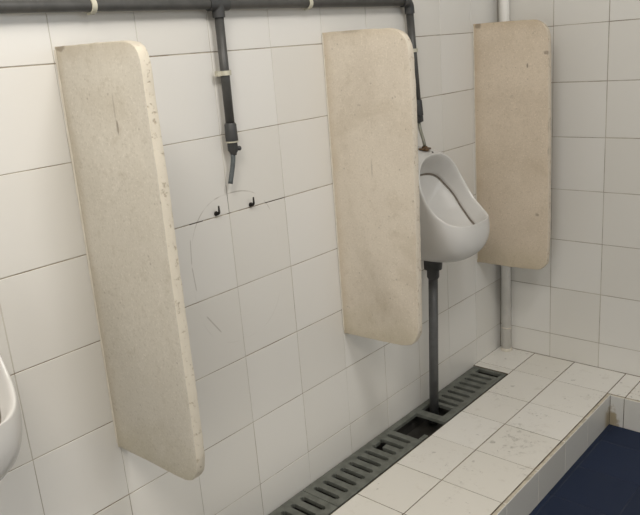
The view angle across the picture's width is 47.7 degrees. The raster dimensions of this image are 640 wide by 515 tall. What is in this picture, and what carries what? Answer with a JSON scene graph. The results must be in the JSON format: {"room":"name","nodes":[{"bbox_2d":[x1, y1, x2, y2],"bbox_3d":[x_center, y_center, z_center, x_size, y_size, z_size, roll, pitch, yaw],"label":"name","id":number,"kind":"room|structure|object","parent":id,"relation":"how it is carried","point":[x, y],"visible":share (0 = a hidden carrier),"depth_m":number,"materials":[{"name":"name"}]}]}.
{"room":"public restroom","nodes":[
{"label":"public restroom","id":0,"kind":"room"},
{"bbox_2d":[0,0,500,514],"bbox_3d":[-0.544,-0.284,1.558,0.120,2.750,3.870,10,21,40],"label":"wall","id":1,"kind":"structure","parent":0,"point":[285,395],"depth_m":1.89,"materials":[{"name":"white tile"}]},
{"bbox_2d":[0,354,21,480],"bbox_3d":[-0.667,0.236,1.225,0.261,0.387,0.271,10,21,40],"label":"urinal","id":2,"kind":"object","parent":1,"relation":"attached to","point":[10,411],"visible":1,"depth_m":1.25,"materials":[{"name":"white ceramic"}]},
{"bbox_2d":[54,40,204,479],"bbox_3d":[-0.382,0.026,1.484,0.298,0.900,0.044,10,21,40],"label":"partition panel","id":3,"kind":"object","parent":1,"relation":"attached to","point":[107,91],"visible":1,"depth_m":1.45,"materials":[{"name":"beige stone"}]},
{"bbox_2d":[0,0,425,183],"bbox_3d":[-0.705,-0.197,1.246,0.053,0.472,3.168,10,21,40],"label":"pipe","id":4,"kind":"object","parent":1,"relation":"attached to","point":[218,8],"visible":0.95,"depth_m":1.74,"materials":[{"name":"grey plastic"}]},
{"bbox_2d":[84,0,97,14],"bbox_3d":[-0.469,-0.515,1.476,0.038,0.036,0.012,10,21,40],"label":"clip","id":5,"kind":"object","parent":4,"relation":"attached to","point":[94,2],"visible":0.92,"depth_m":1.47,"materials":[{"name":"white plastic"}]},
{"bbox_2d":[304,0,312,9],"bbox_3d":[-0.035,-0.685,1.945,0.038,0.036,0.012,10,21,40],"label":"clip","id":6,"kind":"object","parent":4,"relation":"attached to","point":[311,1],"visible":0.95,"depth_m":1.94,"materials":[{"name":"white plastic"}]},
{"bbox_2d":[214,206,219,215],"bbox_3d":[-0.257,-0.117,1.817,0.016,0.027,0.013,10,21,40],"label":"wall hook","id":7,"kind":"object","parent":1,"relation":"attached to","point":[216,213],"visible":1,"depth_m":1.82,"materials":[{"name":"metal"}]},
{"bbox_2d":[214,70,231,76],"bbox_3d":[-0.235,-0.449,1.761,0.037,0.012,0.046,10,21,40],"label":"clip","id":8,"kind":"object","parent":1,"relation":"attached to","point":[217,73],"visible":0.94,"depth_m":1.75,"materials":[{"name":"white plastic"}]},
{"bbox_2d":[249,197,254,206],"bbox_3d":[-0.178,-0.146,1.902,0.016,0.027,0.013,10,21,40],"label":"wall hook","id":9,"kind":"object","parent":1,"relation":"attached to","point":[251,204],"visible":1,"depth_m":1.90,"materials":[{"name":"metal"}]},
{"bbox_2d":[322,28,421,344],"bbox_3d":[0.160,-0.181,2.073,0.294,0.910,0.033,10,21,40],"label":"partition panel","id":10,"kind":"object","parent":1,"relation":"attached to","point":[370,81],"visible":1,"depth_m":2.05,"materials":[{"name":"beige stone"}]},
{"bbox_2d":[294,372,497,514],"bbox_3d":[-0.458,1.002,1.697,0.155,0.176,3.518,10,21,40],"label":"channel","id":11,"kind":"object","parent":1,"relation":"attached to","point":[417,427],"depth_m":2.63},
{"bbox_2d":[269,491,337,514],"bbox_3d":[-0.145,0.785,2.018,0.144,0.012,0.438,10,21,40],"label":"drain grate","id":12,"kind":"object","parent":11,"relation":"on","point":[287,508],"visible":1,"depth_m":2.14,"materials":[{"name":"grey plastic"}]},
{"bbox_2d":[302,429,421,507],"bbox_3d":[0.145,0.671,2.332,0.144,0.012,0.444,10,21,40],"label":"drain grate","id":13,"kind":"object","parent":11,"relation":"on","point":[363,453],"visible":1,"depth_m":2.31,"materials":[{"name":"grey plastic"}]},
{"bbox_2d":[388,366,505,441],"bbox_3d":[0.489,0.536,2.704,0.144,0.012,0.600,10,21,40],"label":"drain grate","id":14,"kind":"object","parent":11,"relation":"on","point":[460,393],"visible":0.94,"depth_m":2.73,"materials":[{"name":"grey plastic"}]},
{"bbox_2d":[418,146,489,262],"bbox_3d":[0.419,-0.174,2.402,0.261,0.387,0.271,10,21,40],"label":"urinal","id":15,"kind":"object","parent":1,"relation":"attached to","point":[454,227],"visible":0.83,"depth_m":2.41,"materials":[{"name":"white ceramic"}]},
{"bbox_2d":[424,261,441,423],"bbox_3d":[0.414,0.298,2.586,0.066,0.638,0.067,10,21,40],"label":"drain pipe","id":16,"kind":"object","parent":15,"relation":"attached to","point":[432,268],"visible":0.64,"depth_m":2.56,"materials":[{"name":"grey plastic"}]},
{"bbox_2d":[330,346,639,514],"bbox_3d":[0.498,1.118,1.019,2.500,0.200,3.750,10,21,40],"label":"step","id":17,"kind":"structure","parent":1,"relation":"attached to","point":[504,452],"depth_m":2.40,"materials":[{"name":"tile"}]},
{"bbox_2d":[499,0,512,351],"bbox_3d":[0.698,-0.819,2.735,0.050,2.529,0.050,10,21,40],"label":"pipe","id":18,"kind":"object","parent":17,"relation":"on","point":[504,5],"visible":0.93,"depth_m":3.00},
{"bbox_2d":[473,19,551,269],"bbox_3d":[0.709,-0.399,2.667,0.294,0.906,0.033,10,21,40],"label":"partition panel","id":19,"kind":"object","parent":1,"relation":"attached to","point":[512,59],"visible":0.87,"depth_m":2.64,"materials":[{"name":"stone"}]},
{"bbox_2d":[498,0,639,376],"bbox_3d":[1.669,-0.602,2.039,2.500,2.750,0.120,10,21,40],"label":"wall","id":20,"kind":"structure","parent":0,"point":[583,307],"depth_m":2.69,"materials":[{"name":"white tile"}]},
{"bbox_2d":[529,424,639,514],"bbox_3d":[0.639,1.231,0.801,1.977,0.083,3.568,10,21,40],"label":"floor","id":21,"kind":"structure","parent":0,"point":[605,479],"depth_m":2.33,"materials":[{"name":"blue tile"}]}
]}

